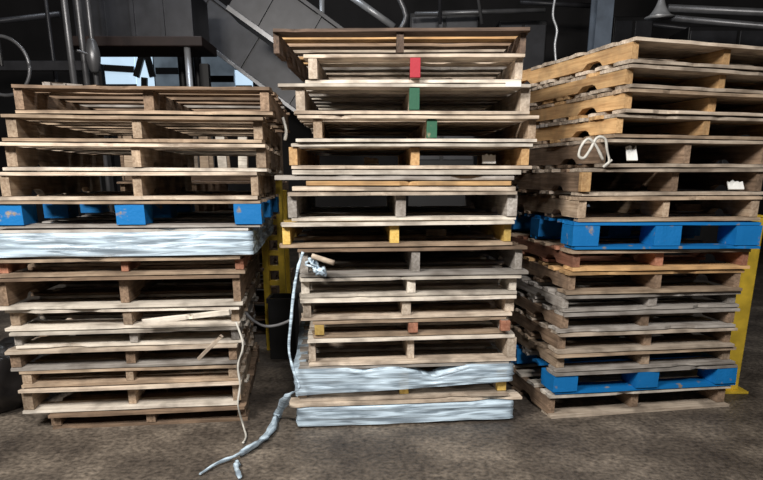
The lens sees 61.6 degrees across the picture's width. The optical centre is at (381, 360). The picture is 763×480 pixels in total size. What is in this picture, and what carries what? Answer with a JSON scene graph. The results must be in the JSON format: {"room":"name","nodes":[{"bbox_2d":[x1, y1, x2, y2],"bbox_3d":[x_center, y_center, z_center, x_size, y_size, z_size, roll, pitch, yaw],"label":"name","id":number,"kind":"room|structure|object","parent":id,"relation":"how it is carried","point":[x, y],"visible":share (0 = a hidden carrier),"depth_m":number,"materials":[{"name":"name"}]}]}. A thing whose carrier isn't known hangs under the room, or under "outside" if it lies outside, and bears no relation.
{"room":"warehouse","nodes":[
{"label":"warehouse","id":0,"kind":"room"},
{"bbox_2d":[0,249,762,479],"bbox_3d":[0.000,0.099,4.189,14.000,0.200,14.000,0,16,0],"label":"floor","id":1,"kind":"structure","parent":0,"point":[718,443],"depth_m":2.86,"materials":[{"name":"concrete"}]},
{"bbox_2d":[0,337,48,412],"bbox_3d":[-1.980,0.056,3.329,0.429,0.357,0.648,0,16,0],"label":"sack","id":2,"kind":"object","parent":1,"relation":"on","point":[10,382],"visible":0.3,"depth_m":3.20,"materials":[{"name":"plastic"}]},
{"bbox_2d":[43,0,57,82],"bbox_3d":[-3.432,-3.406,6.617,0.040,5.200,0.040,0,16,0],"label":"pipe","id":3,"kind":"object","parent":1,"relation":"on","point":[46,7],"visible":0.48,"depth_m":6.62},
{"bbox_2d":[60,0,98,269],"bbox_3d":[-2.844,-3.158,5.752,0.060,5.200,0.060,0,16,0],"label":"pipe","id":4,"kind":"object","parent":1,"relation":"on","point":[64,3],"visible":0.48,"depth_m":5.81,"materials":[{"name":"grey metal"}]},
{"bbox_2d":[74,0,102,190],"bbox_3d":[-2.811,-3.213,5.944,0.060,5.200,0.060,0,16,0],"label":"pipe","id":5,"kind":"object","parent":1,"relation":"on","point":[77,3],"visible":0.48,"depth_m":5.99,"materials":[{"name":"grey metal"}]},
{"bbox_2d":[85,0,113,211],"bbox_3d":[-2.675,-3.186,5.848,0.044,5.200,0.044,0,16,0],"label":"pipe","id":6,"kind":"object","parent":1,"relation":"on","point":[87,2],"visible":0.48,"depth_m":5.98,"materials":[{"name":"grey metal"}]},
{"bbox_2d":[76,39,100,72],"bbox_3d":[-2.681,-2.796,5.863,0.199,0.280,0.129,-7,17,-22],"label":"valve","id":7,"kind":"object","parent":6,"relation":"attached to","point":[92,53],"visible":1,"depth_m":5.83,"materials":[{"name":"grey metal"}]},
{"bbox_2d":[65,0,216,211],"bbox_3d":[-2.660,-2.566,7.503,1.470,3.096,0.760,0,16,0],"label":"hopper","id":8,"kind":"object","parent":1,"relation":"on","point":[121,28],"visible":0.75,"depth_m":6.87,"materials":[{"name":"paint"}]},
{"bbox_2d":[48,345,259,429],"bbox_3d":[-1.191,0.110,3.632,0.941,0.087,1.227,-2,16,-7],"label":"wooden pallet","id":9,"kind":"object","parent":1,"relation":"on","point":[150,416],"visible":0.31,"depth_m":3.12,"materials":[{"name":"brown wood"}]},
{"bbox_2d":[18,326,256,413],"bbox_3d":[-1.249,0.009,3.602,1.027,0.126,1.225,-2,16,-7],"label":"wooden pallet","id":10,"kind":"object","parent":9,"relation":"on","point":[33,398],"visible":0.28,"depth_m":3.10,"materials":[{"name":"brown wood"}]},
{"bbox_2d":[19,314,255,387],"bbox_3d":[-1.248,-0.094,3.582,1.009,0.088,1.212,-2,16,-7],"label":"wooden pallet","id":11,"kind":"object","parent":10,"relation":"on","point":[30,379],"visible":0.31,"depth_m":3.06,"materials":[{"name":"beige wood"}]},
{"bbox_2d":[4,301,254,371],"bbox_3d":[-1.266,-0.179,3.546,1.050,0.105,1.222,-2,16,-7],"label":"wooden pallet","id":12,"kind":"object","parent":11,"relation":"on","point":[20,359],"visible":0.23,"depth_m":3.01,"materials":[{"name":"brown wood"}]},
{"bbox_2d":[9,288,258,348],"bbox_3d":[-1.240,-0.271,3.525,1.045,0.084,1.228,-2,16,-7],"label":"wooden pallet","id":13,"kind":"object","parent":12,"relation":"on","point":[23,339],"visible":0.26,"depth_m":3.01,"materials":[{"name":"brown wood"}]},
{"bbox_2d":[5,272,260,330],"bbox_3d":[-1.238,-0.359,3.503,1.065,0.099,1.219,-2,16,-6],"label":"wooden pallet","id":14,"kind":"object","parent":13,"relation":"on","point":[19,319],"visible":0.55,"depth_m":3.01,"materials":[{"name":"brown wood"}]},
{"bbox_2d":[0,249,263,309],"bbox_3d":[-1.240,-0.475,3.463,1.108,0.146,1.235,-2,16,-6],"label":"wooden pallet","id":15,"kind":"object","parent":14,"relation":"on","point":[12,290],"visible":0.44,"depth_m":3.02,"materials":[{"name":"brown wood"}]},
{"bbox_2d":[0,252,256,277],"bbox_3d":[-1.230,-0.585,3.433,1.098,0.088,1.219,-2,16,-6],"label":"wooden pallet","id":16,"kind":"object","parent":15,"relation":"on","point":[9,267],"visible":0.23,"depth_m":2.90,"materials":[{"name":"beige wood"}]},
{"bbox_2d":[0,214,273,257],"bbox_3d":[-1.199,-0.687,3.404,1.160,0.131,1.249,-2,16,-5],"label":"wooden pallet","id":17,"kind":"object","parent":16,"relation":"on","point":[173,241],"visible":0.73,"depth_m":2.83,"materials":[{"name":"grey wood"}]},
{"bbox_2d":[0,194,279,227],"bbox_3d":[-1.151,-0.805,3.370,1.153,0.120,1.214,-1,16,-5],"label":"wooden pallet","id":18,"kind":"object","parent":17,"relation":"on","point":[247,212],"visible":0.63,"depth_m":2.85,"materials":[{"name":"blue wood"}]},
{"bbox_2d":[0,172,275,199],"bbox_3d":[-1.143,-0.923,3.345,1.118,0.121,1.213,-1,16,-5],"label":"wooden pallet","id":19,"kind":"object","parent":18,"relation":"on","point":[14,185],"visible":1,"depth_m":2.89,"materials":[{"name":"brown wood"}]},
{"bbox_2d":[0,142,281,172],"bbox_3d":[-1.107,-1.036,3.308,1.122,0.123,1.221,-1,16,-5],"label":"wooden pallet","id":20,"kind":"object","parent":19,"relation":"on","point":[20,156],"visible":0.97,"depth_m":2.88,"materials":[{"name":"brown wood"}]},
{"bbox_2d":[0,114,281,152],"bbox_3d":[-1.096,-1.146,3.276,1.101,0.115,1.217,-1,16,-5],"label":"wooden pallet","id":21,"kind":"object","parent":20,"relation":"on","point":[20,127],"visible":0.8,"depth_m":2.84,"materials":[{"name":"beige wood"}]},
{"bbox_2d":[11,84,289,132],"bbox_3d":[-1.037,-1.256,3.247,1.079,0.116,1.218,-1,16,-4],"label":"wooden pallet","id":22,"kind":"object","parent":21,"relation":"on","point":[245,101],"visible":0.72,"depth_m":2.80,"materials":[{"name":"brown wood"}]},
{"bbox_2d":[142,309,231,323],"bbox_3d":[-0.875,-0.199,2.868,0.407,0.070,0.027,0,16,1],"label":"broken slat","id":23,"kind":"object","parent":14,"relation":"on","point":[226,311],"visible":1,"depth_m":2.86,"materials":[{"name":"brown wood"}]},
{"bbox_2d":[197,334,223,359],"bbox_3d":[-0.777,-0.062,2.902,0.128,0.123,0.021,1,16,4],"label":"broken slat","id":24,"kind":"object","parent":12,"relation":"on","point":[221,336],"visible":1,"depth_m":2.89,"materials":[{"name":"brown wood"}]},
{"bbox_2d":[177,57,186,85],"bbox_3d":[-2.506,-3.806,8.011,0.099,5.200,0.100,0,16,0],"label":"pipe","id":25,"kind":"object","parent":1,"relation":"on","point":[181,60],"visible":0.14,"depth_m":8.02,"materials":[{"name":"black metal"}]},
{"bbox_2d":[184,47,198,162],"bbox_3d":[-2.112,-2.199,7.296,0.069,2.504,0.070,0,16,0],"label":"pipe","id":26,"kind":"object","parent":1,"relation":"on","point":[187,51],"visible":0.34,"depth_m":6.98,"materials":[{"name":"metal"}]},
{"bbox_2d":[194,57,200,86],"bbox_3d":[-2.312,-3.806,8.011,0.079,5.200,0.080,0,16,0],"label":"pipe","id":27,"kind":"object","parent":1,"relation":"on","point":[196,59],"visible":0.21,"depth_m":8.03,"materials":[{"name":"black metal"}]},
{"bbox_2d":[235,322,246,443],"bbox_3d":[-0.639,0.098,2.871,0.050,0.526,0.166,0,16,0],"label":"twine","id":28,"kind":"object","parent":1,"relation":"on","point":[238,328],"visible":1,"depth_m":2.92,"materials":[{"name":"fabric"}]},
{"bbox_2d":[204,0,304,111],"bbox_3d":[-1.699,-4.041,8.464,2.352,1.899,0.620,0,16,0],"label":"conveyor","id":29,"kind":"object","parent":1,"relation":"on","point":[236,45],"visible":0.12,"depth_m":8.21,"materials":[{"name":"metal"}]},
{"bbox_2d":[254,310,265,333],"bbox_3d":[-1.330,-0.402,5.350,1.114,0.123,1.021,0,16,1],"label":"wooden pallet","id":30,"kind":"object","parent":1,"relation":"on","point":[260,320],"visible":0.02,"depth_m":4.93,"materials":[{"name":"brown wood"}]},
{"bbox_2d":[254,283,292,317],"bbox_3d":[-1.332,-0.522,5.316,1.107,0.123,1.024,0,16,0],"label":"wooden pallet","id":31,"kind":"object","parent":30,"relation":"on","point":[258,315],"visible":0.02,"depth_m":4.94,"materials":[{"name":"brown wood"}]},
{"bbox_2d":[256,268,294,300],"bbox_3d":[-1.336,-0.646,5.294,1.117,0.124,1.020,0,16,0],"label":"wooden pallet","id":32,"kind":"object","parent":31,"relation":"on","point":[275,289],"visible":0.05,"depth_m":5.10,"materials":[{"name":"brown wood"}]},
{"bbox_2d":[259,254,289,284],"bbox_3d":[-1.365,-0.764,5.252,1.120,0.123,1.031,0,16,-1],"label":"wooden pallet","id":33,"kind":"object","parent":32,"relation":"on","point":[274,275],"visible":0.06,"depth_m":4.96,"materials":[{"name":"brown wood"}]},
{"bbox_2d":[199,246,277,267],"bbox_3d":[-1.369,-0.885,5.219,1.108,0.123,1.008,0,16,-1],"label":"wooden pallet","id":34,"kind":"object","parent":33,"relation":"on","point":[273,259],"visible":0.06,"depth_m":4.95,"materials":[{"name":"brown wood"}]},
{"bbox_2d":[259,231,277,250],"bbox_3d":[-1.368,-1.005,5.185,1.110,0.123,1.013,0,16,-1],"label":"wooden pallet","id":35,"kind":"object","parent":34,"relation":"on","point":[272,243],"visible":0.03,"depth_m":4.89,"materials":[{"name":"brown wood"}]},
{"bbox_2d":[272,215,288,233],"bbox_3d":[-1.351,-1.124,5.144,1.113,0.124,1.033,0,16,0],"label":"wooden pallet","id":36,"kind":"object","parent":35,"relation":"on","point":[273,216],"visible":0.03,"depth_m":4.94,"materials":[{"name":"brown wood"}]},
{"bbox_2d":[195,199,287,214],"bbox_3d":[-1.361,-1.244,5.112,1.110,0.122,1.028,0,16,0],"label":"wooden pallet","id":37,"kind":"object","parent":36,"relation":"on","point":[198,207],"visible":0.09,"depth_m":5.05,"materials":[{"name":"brown wood"}]},
{"bbox_2d":[117,181,288,195],"bbox_3d":[-1.348,-1.363,5.075,1.109,0.123,1.026,0,16,0],"label":"wooden pallet","id":38,"kind":"object","parent":37,"relation":"on","point":[124,185],"visible":0.3,"depth_m":4.69,"materials":[{"name":"brown wood"}]},
{"bbox_2d":[118,117,283,180],"bbox_3d":[-1.350,-1.685,4.926,1.064,0.568,0.740,0,16,0],"label":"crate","id":39,"kind":"object","parent":38,"relation":"on","point":[126,160],"visible":0.05,"depth_m":4.64,"materials":[{"name":"brown wood"}]},
{"bbox_2d":[262,180,286,349],"bbox_3d":[-0.719,-0.631,4.292,0.146,1.146,0.060,0,16,0],"label":"upright","id":40,"kind":"object","parent":1,"relation":"on","point":[281,267],"visible":0.52,"depth_m":4.26,"materials":[{"name":"yellow metal"}]},
{"bbox_2d":[266,293,298,358],"bbox_3d":[-0.645,-0.233,4.250,0.186,0.404,0.216,0,16,0],"label":"plastic bin","id":41,"kind":"object","parent":1,"relation":"on","point":[279,304],"visible":0.78,"depth_m":4.17,"materials":[{"name":"black plastic"}]},
{"bbox_2d":[226,0,343,47],"bbox_3d":[-0.756,-3.432,6.870,1.661,1.357,0.620,0,16,0],"label":"conveyor","id":42,"kind":"object","parent":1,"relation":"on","point":[259,17],"visible":0.36,"depth_m":6.55,"materials":[{"name":"metal"}]},
{"bbox_2d":[351,0,395,27],"bbox_3d":[-0.089,-3.728,6.837,0.485,0.346,0.070,0,16,0],"label":"brace","id":43,"kind":"object","parent":42,"relation":"attached to","point":[360,3],"visible":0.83,"depth_m":6.82,"materials":[{"name":"metal"}]},
{"bbox_2d":[283,190,290,292],"bbox_3d":[-0.663,-0.635,4.447,0.100,1.069,0.120,0,16,0],"label":"upright","id":44,"kind":"object","parent":1,"relation":"on","point":[285,205],"visible":0.24,"depth_m":4.40,"materials":[{"name":"yellow metal"}]},
{"bbox_2d":[289,349,521,426],"bbox_3d":[0.061,0.080,3.663,1.127,0.127,1.242,-2,16,-6],"label":"wooden pallet","id":45,"kind":"object","parent":1,"relation":"on","point":[450,408],"visible":0.28,"depth_m":3.08,"materials":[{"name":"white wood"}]},
{"bbox_2d":[293,316,514,401],"bbox_3d":[0.056,-0.066,3.620,1.070,0.184,1.256,-2,16,-5],"label":"wooden pallet","id":46,"kind":"object","parent":45,"relation":"on","point":[337,382],"visible":0.54,"depth_m":3.05,"materials":[{"name":"grey wood"}]},
{"bbox_2d":[307,306,516,366],"bbox_3d":[0.096,-0.215,3.587,1.022,0.136,1.221,-2,16,-5],"label":"wooden pallet","id":47,"kind":"object","parent":46,"relation":"on","point":[505,342],"visible":0.34,"depth_m":3.06,"materials":[{"name":"brown wood"}]},
{"bbox_2d":[312,302,510,337],"bbox_3d":[0.091,-0.319,3.557,0.944,0.093,1.225,-2,16,-5],"label":"wooden pallet","id":48,"kind":"object","parent":47,"relation":"on","point":[501,323],"visible":0.28,"depth_m":3.03,"materials":[{"name":"beige wood"}]},
{"bbox_2d":[300,282,516,320],"bbox_3d":[0.078,-0.409,3.528,1.019,0.112,1.216,-2,16,-5],"label":"wooden pallet","id":49,"kind":"object","parent":48,"relation":"on","point":[505,302],"visible":0.32,"depth_m":3.00,"materials":[{"name":"brown wood"}]},
{"bbox_2d":[299,250,521,297],"bbox_3d":[0.093,-0.505,3.501,1.043,0.109,1.222,-1,16,-4],"label":"wooden pallet","id":50,"kind":"object","parent":49,"relation":"on","point":[508,281],"visible":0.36,"depth_m":3.02,"materials":[{"name":"brown wood"}]},
{"bbox_2d":[298,227,528,276],"bbox_3d":[0.112,-0.615,3.473,1.068,0.143,1.213,-1,16,-3],"label":"wooden pallet","id":51,"kind":"object","parent":50,"relation":"on","point":[509,255],"visible":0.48,"depth_m":2.99,"materials":[{"name":"brown wood"}]},
{"bbox_2d":[199,251,303,474],"bbox_3d":[-0.523,-0.017,2.722,0.227,0.845,0.670,5,17,17],"label":"strand","id":52,"kind":"object","parent":51,"relation":"hanging from","point":[284,401],"visible":1,"depth_m":2.86,"materials":[{"name":"plastic"}]},
{"bbox_2d":[305,257,326,276],"bbox_3d":[-0.290,-0.412,2.805,0.099,0.090,0.048,0,16,0],"label":"knot","id":53,"kind":"object","parent":52,"relation":"attached to","point":[318,270],"visible":0.98,"depth_m":2.80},
{"bbox_2d":[279,218,514,247],"bbox_3d":[0.043,-0.730,3.428,1.062,0.120,1.225,-1,16,-2],"label":"wooden pallet","id":54,"kind":"object","parent":51,"relation":"on","point":[499,229],"visible":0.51,"depth_m":2.92,"materials":[{"name":"brown wood"}]},
{"bbox_2d":[287,191,517,220],"bbox_3d":[0.076,-0.847,3.397,1.032,0.137,1.212,-1,16,-2],"label":"wooden pallet","id":55,"kind":"object","parent":54,"relation":"on","point":[301,204],"visible":0.76,"depth_m":2.94,"materials":[{"name":"brown wood"}]},
{"bbox_2d":[302,185,487,185],"bbox_3d":[0.069,-0.913,3.349,0.969,0.022,0.146,0,16,0],"label":"plank","id":56,"kind":"object","parent":55,"relation":"on","point":[302,185],"visible":0.2,"depth_m":3.28,"materials":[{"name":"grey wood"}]},
{"bbox_2d":[292,186,515,190],"bbox_3d":[0.102,-0.777,2.878,0.993,0.022,0.144,0,16,-1],"label":"plank","id":57,"kind":"object","parent":55,"relation":"on","point":[294,188],"visible":1,"depth_m":2.81,"materials":[{"name":"brown wood"}]},
{"bbox_2d":[306,180,511,184],"bbox_3d":[0.119,-0.798,2.867,0.916,0.022,0.143,0,16,-1],"label":"plank","id":58,"kind":"object","parent":57,"relation":"on","point":[357,182],"visible":1,"depth_m":2.80,"materials":[{"name":"brown wood"}]},
{"bbox_2d":[275,175,513,179],"bbox_3d":[0.061,-0.822,2.867,1.057,0.022,0.143,0,16,-1],"label":"plank","id":59,"kind":"object","parent":58,"relation":"on","point":[277,177],"visible":1,"depth_m":2.80,"materials":[{"name":"grey wood"}]},
{"bbox_2d":[292,170,520,174],"bbox_3d":[0.110,-0.842,2.852,0.998,0.022,0.142,0,16,-1],"label":"plank","id":60,"kind":"object","parent":59,"relation":"on","point":[297,172],"visible":1,"depth_m":2.79,"materials":[{"name":"brown wood"}]},
{"bbox_2d":[289,143,532,169],"bbox_3d":[0.119,-1.054,3.348,1.068,0.110,1.212,0,16,-1],"label":"wooden pallet","id":61,"kind":"object","parent":60,"relation":"on","point":[303,156],"visible":0.88,"depth_m":2.87,"materials":[{"name":"brown wood"}]},
{"bbox_2d":[296,115,538,142],"bbox_3d":[0.144,-1.158,3.308,1.062,0.111,1.216,-1,16,-2],"label":"wooden pallet","id":62,"kind":"object","parent":61,"relation":"on","point":[417,128],"visible":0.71,"depth_m":2.88,"materials":[{"name":"brown wood"}]},
{"bbox_2d":[278,83,530,140],"bbox_3d":[0.088,-1.225,3.289,1.092,0.223,1.237,0,16,-1],"label":"wooden pallet","id":63,"kind":"object","parent":62,"relation":"on","point":[508,99],"depth_m":2.85,"materials":[{"name":"brown wood"}]},
{"bbox_2d":[303,53,524,83],"bbox_3d":[0.146,-1.390,3.248,0.949,0.113,1.218,0,16,1],"label":"wooden pallet","id":64,"kind":"object","parent":63,"relation":"on","point":[502,68],"visible":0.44,"depth_m":2.81,"materials":[{"name":"brown wood"}]},
{"bbox_2d":[273,27,529,80],"bbox_3d":[0.087,-1.494,3.222,1.078,0.093,1.218,0,16,1],"label":"wooden pallet","id":65,"kind":"object","parent":64,"relation":"on","point":[290,45],"visible":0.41,"depth_m":2.79,"materials":[{"name":"brown wood"}]},
{"bbox_2d":[406,13,478,205],"bbox_3d":[0.750,-2.744,8.248,0.826,3.028,0.630,0,16,0],"label":"tall cabinet","id":66,"kind":"object","parent":1,"relation":"on","point":[449,21],"visible":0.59,"depth_m":8.01,"materials":[{"name":"black metal"}]},
{"bbox_2d":[484,21,546,258],"bbox_3d":[1.728,-2.779,8.446,0.582,2.985,0.630,0,16,0],"label":"tall cabinet","id":67,"kind":"object","parent":1,"relation":"on","point":[536,38],"visible":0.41,"depth_m":7.83,"materials":[{"name":"black metal"}]},
{"bbox_2d":[587,0,613,206],"bbox_3d":[2.414,-3.544,7.098,0.180,5.200,0.240,0,16,0],"label":"steel column","id":68,"kind":"structure","parent":1,"relation":"on","point":[601,11],"depth_m":6.96,"materials":[{"name":"metal"}]},
{"bbox_2d":[492,337,730,418],"bbox_3d":[1.212,0.042,3.809,1.018,0.119,1.220,-3,16,-10],"label":"wooden pallet","id":69,"kind":"object","parent":1,"relation":"on","point":[539,394],"visible":0.27,"depth_m":3.31,"materials":[{"name":"brown wood"}]},
{"bbox_2d":[511,324,737,393],"bbox_3d":[1.237,-0.069,3.766,1.004,0.118,1.213,-2,16,-9],"label":"wooden pallet","id":70,"kind":"object","parent":69,"relation":"on","point":[723,374],"visible":0.34,"depth_m":3.26,"materials":[{"name":"blue wood"}]},
{"bbox_2d":[510,317,735,371],"bbox_3d":[1.224,-0.170,3.730,0.973,0.096,1.214,-3,16,-9],"label":"wooden pallet","id":71,"kind":"object","parent":70,"relation":"on","point":[719,355],"visible":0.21,"depth_m":3.23,"materials":[{"name":"beige wood"}]},
{"bbox_2d":[488,301,737,353],"bbox_3d":[1.225,-0.264,3.698,0.945,0.105,1.214,-2,16,-8],"label":"wooden pallet","id":72,"kind":"object","parent":71,"relation":"on","point":[534,326],"visible":0.34,"depth_m":3.20,"materials":[{"name":"brown wood"}]},
{"bbox_2d":[496,280,739,332],"bbox_3d":[1.221,-0.361,3.669,0.943,0.096,1.211,-2,16,-8],"label":"wooden pallet","id":73,"kind":"object","parent":72,"relation":"on","point":[724,316],"visible":0.3,"depth_m":3.15,"materials":[{"name":"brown wood"}]},
{"bbox_2d":[502,264,740,311],"bbox_3d":[1.224,-0.449,3.646,0.940,0.085,1.218,-2,16,-8],"label":"wooden pallet","id":74,"kind":"object","parent":73,"relation":"on","point":[548,291],"visible":0.39,"depth_m":3.15,"materials":[{"name":"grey wood"}]},
{"bbox_2d":[499,253,744,294],"bbox_3d":[1.238,-0.542,3.618,0.908,0.109,1.233,-2,16,-7],"label":"wooden pallet","id":75,"kind":"object","parent":74,"relation":"on","point":[554,272],"visible":0.46,"depth_m":3.11,"materials":[{"name":"brown wood"}]},
{"bbox_2d":[511,230,750,270],"bbox_3d":[1.257,-0.641,3.583,0.908,0.100,1.207,-2,16,-6],"label":"wooden pallet","id":76,"kind":"object","parent":75,"relation":"on","point":[549,250],"visible":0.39,"depth_m":3.11,"materials":[{"name":"beige wood"}]},
{"bbox_2d":[511,210,762,249],"bbox_3d":[1.283,-0.746,3.539,0.916,0.129,1.221,-1,16,-4],"label":"wooden pallet","id":77,"kind":"object","parent":76,"relation":"on","point":[573,234],"visible":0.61,"depth_m":2.99,"materials":[{"name":"blue paint"}]},
{"bbox_2d":[517,191,762,221],"bbox_3d":[1.279,-0.861,3.503,0.903,0.116,1.207,-1,16,-5],"label":"wooden pallet","id":78,"kind":"object","parent":77,"relation":"on","point":[635,208],"visible":0.74,"depth_m":3.10,"materials":[{"name":"beige wood"}]},
{"bbox_2d":[500,168,762,195],"bbox_3d":[1.268,-0.983,3.497,0.937,0.125,1.216,-2,16,-8],"label":"wooden pallet","id":79,"kind":"object","parent":78,"relation":"on","point":[575,181],"visible":0.98,"depth_m":3.13,"materials":[{"name":"brown wood"}]},
{"bbox_2d":[515,139,762,169],"bbox_3d":[1.273,-1.112,3.492,0.915,0.126,1.218,-4,16,-13],"label":"wooden pallet","id":80,"kind":"object","parent":79,"relation":"on","point":[659,153],"visible":0.77,"depth_m":3.12,"materials":[{"name":"brown wood"}]},
{"bbox_2d":[577,135,612,167],"bbox_3d":[0.931,-0.909,2.781,0.173,0.136,0.014,-4,16,-13],"label":"loop","id":81,"kind":"object","parent":80,"relation":"hanging from","point":[592,141],"visible":1,"depth_m":2.77,"materials":[{"name":"fabric"}]},
{"bbox_2d":[625,145,637,160],"bbox_3d":[1.137,-0.947,2.912,0.051,0.071,0.036,0,16,-2],"label":"paper scrap","id":82,"kind":"object","parent":80,"relation":"on","point":[631,154],"visible":1,"depth_m":2.91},
{"bbox_2d":[529,113,762,145],"bbox_3d":[1.340,-1.229,3.483,1.027,0.101,1.196,-5,17,-15],"label":"wooden pallet","id":83,"kind":"object","parent":80,"relation":"on","point":[610,126],"visible":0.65,"depth_m":3.03,"materials":[{"name":"brown wood"}]},
{"bbox_2d":[529,88,762,125],"bbox_3d":[1.364,-1.328,3.461,1.031,0.101,1.228,-5,17,-16],"label":"wooden pallet","id":84,"kind":"object","parent":83,"relation":"on","point":[625,100],"visible":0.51,"depth_m":2.99,"materials":[{"name":"beige wood"}]},
{"bbox_2d":[530,64,762,106],"bbox_3d":[1.372,-1.428,3.450,1.051,0.099,1.215,-5,17,-17],"label":"wooden pallet","id":85,"kind":"object","parent":84,"relation":"on","point":[632,76],"visible":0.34,"depth_m":2.98,"materials":[{"name":"brown wood"}]},
{"bbox_2d":[521,36,762,88],"bbox_3d":[1.382,-1.526,3.422,1.080,0.104,1.228,-5,17,-17],"label":"wooden pallet","id":86,"kind":"object","parent":85,"relation":"on","point":[634,50],"visible":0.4,"depth_m":2.94,"materials":[{"name":"brown wood"}]},
{"bbox_2d":[727,180,743,189],"bbox_3d":[1.672,-0.832,3.022,0.071,0.046,0.035,2,16,6],"label":"paper scrap","id":87,"kind":"object","parent":79,"relation":"in","point":[732,185],"visible":1,"depth_m":3.02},
{"bbox_2d":[597,17,652,225],"bbox_3d":[3.141,-2.876,8.626,0.496,3.073,0.630,0,16,0],"label":"tall cabinet","id":88,"kind":"object","parent":1,"relation":"on","point":[623,28],"visible":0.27,"depth_m":7.97,"materials":[{"name":"black metal"}]},
{"bbox_2d":[664,27,762,262],"bbox_3d":[4.307,-2.710,8.362,1.201,2.899,0.630,0,16,0],"label":"tall cabinet","id":89,"kind":"object","parent":1,"relation":"on","point":[725,35],"visible":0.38,"depth_m":7.74,"materials":[{"name":"black metal"}]},
{"bbox_2d":[725,214,762,393],"bbox_3d":[1.926,-0.304,3.485,0.200,0.962,0.180,0,16,0],"label":"post","id":90,"kind":"object","parent":1,"relation":"on","point":[747,279],"visible":0.17,"depth_m":3.44,"materials":[{"name":"yellow metal"}]},
{"bbox_2d":[0,0,762,248],"bbox_3d":[0.000,-4.399,10.078,14.000,5.200,0.200,0,16,0],"label":"wall","id":91,"kind":"structure","parent":0,"point":[572,23],"depth_m":9.79,"materials":[{"name":"metal"}]},
{"bbox_2d":[92,57,136,85],"bbox_3d":[-4.107,-4.518,9.870,0.743,0.574,0.115,0,16,0],"label":"window","id":92,"kind":"structure","parent":91,"relation":"in","point":[119,71],"depth_m":9.86,"materials":[{"name":"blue glass"}]},
{"bbox_2d":[133,57,155,85],"bbox_3d":[-3.663,-4.477,9.881,0.395,0.547,0.115,0,16,0],"label":"window","id":93,"kind":"structure","parent":91,"relation":"in","point":[144,72],"depth_m":9.85,"materials":[{"name":"blue glass"}]},
{"bbox_2d":[152,57,178,85],"bbox_3d":[-3.315,-4.477,9.881,0.499,0.547,0.115,0,16,0],"label":"window","id":94,"kind":"structure","parent":91,"relation":"in","point":[165,68],"depth_m":9.86,"materials":[{"name":"blue glass"}]},
{"bbox_2d":[200,56,235,86],"bbox_3d":[-2.517,-4.322,9.926,0.630,0.981,0.115,0,16,0],"label":"window","id":95,"kind":"structure","parent":91,"relation":"in","point":[222,73],"depth_m":9.87,"materials":[{"name":"blue glass"}]},
{"bbox_2d":[234,70,256,86],"bbox_3d":[-2.137,-4.285,9.936,0.394,0.552,0.115,0,16,0],"label":"window","id":96,"kind":"structure","parent":91,"relation":"in","point":[241,80],"depth_m":9.92,"materials":[{"name":"blue glass"}]},
{"bbox_2d":[397,0,408,27],"bbox_3d":[0.232,-3.913,7.200,0.147,0.375,0.060,0,16,0],"label":"pipe","id":97,"kind":"object","parent":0,"point":[401,2],"visible":0.84,"depth_m":7.18,"materials":[{"name":"grey metal"}]},
{"bbox_2d":[415,8,545,15],"bbox_3d":[1.127,-3.995,7.326,1.488,0.090,0.050,0,16,0],"label":"pipe","id":98,"kind":"object","parent":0,"point":[514,10],"visible":1,"depth_m":7.31,"materials":[{"name":"grey metal"}]},
{"bbox_2d":[519,0,590,7],"bbox_3d":[2.301,-4.652,8.341,0.997,0.105,0.060,0,16,0],"label":"pipe","id":99,"kind":"object","parent":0,"point":[522,2],"visible":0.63,"depth_m":8.32,"materials":[{"name":"metal"}]},
{"bbox_2d":[552,0,557,60],"bbox_3d":[1.621,-3.105,5.976,0.082,0.578,0.023,0,16,0],"label":"rope","id":100,"kind":"object","parent":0,"point":[554,1],"visible":0.95,"depth_m":5.97,"materials":[{"name":"fabric"}]},
{"bbox_3d":[0.000,-5.092,2.701,14.000,0.200,14.000,0,16,0],"label":"ceiling","id":101,"kind":"structure","parent":0,"visible":0},
{"bbox_2d":[0,34,30,96],"bbox_3d":[-3.051,-3.792,4.738,0.468,3.423,0.030,0,16,0],"label":"coiled hose","id":102,"kind":"object","parent":101,"relation":"hanging from","point":[15,42],"visible":0.83,"depth_m":5.13,"materials":[{"name":"metal"}]},
{"bbox_2d":[644,0,674,20],"bbox_3d":[2.664,-4.529,5.775,0.278,2.577,0.278,0,16,0],"label":"pendant lamp","id":103,"kind":"object","parent":101,"relation":"hanging from","point":[660,12],"visible":1,"depth_m":6.07,"materials":[{"name":"metal"}]},
{"bbox_3d":[-7.100,-2.497,3.445,0.200,5.200,14.000,0,16,0],"label":"wall","id":104,"kind":"structure","parent":0,"visible":0},
{"bbox_2d":[0,11,60,23],"bbox_3d":[-5.261,-3.637,7.072,3.473,0.414,0.060,0,16,0],"label":"pipe","id":105,"kind":"object","parent":104,"relation":"attached to","point":[55,14],"visible":1,"depth_m":7.01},
{"bbox_2d":[0,61,100,70],"bbox_3d":[-4.912,-2.965,6.432,4.166,0.090,0.060,0,16,0],"label":"rail","id":106,"kind":"object","parent":104,"relation":"attached to","point":[8,65],"visible":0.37,"depth_m":6.41,"materials":[{"name":"metal"}]},
{"bbox_3d":[7.100,-2.497,3.445,0.200,5.200,14.000,0,16,0],"label":"wall","id":107,"kind":"structure","parent":0,"visible":0},
{"bbox_2d":[653,22,691,29],"bbox_3d":[5.074,-4.476,8.807,3.848,0.448,0.060,0,16,0],"label":"pipe","id":108,"kind":"object","parent":107,"relation":"attached to","point":[657,25],"visible":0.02,"depth_m":8.75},
{"bbox_2d":[667,4,762,15],"bbox_3d":[4.945,-3.487,6.490,4.103,0.235,0.070,0,16,0],"label":"pipe","id":109,"kind":"object","parent":107,"relation":"attached to","point":[671,7],"visible":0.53,"depth_m":6.45,"materials":[{"name":"grey metal"}]},
{"bbox_2d":[671,15,762,28],"bbox_3d":[4.971,-3.330,6.535,4.052,0.369,0.060,0,16,0],"label":"pipe","id":110,"kind":"object","parent":107,"relation":"attached to","point":[678,18],"visible":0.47,"depth_m":6.48,"materials":[{"name":"grey metal"}]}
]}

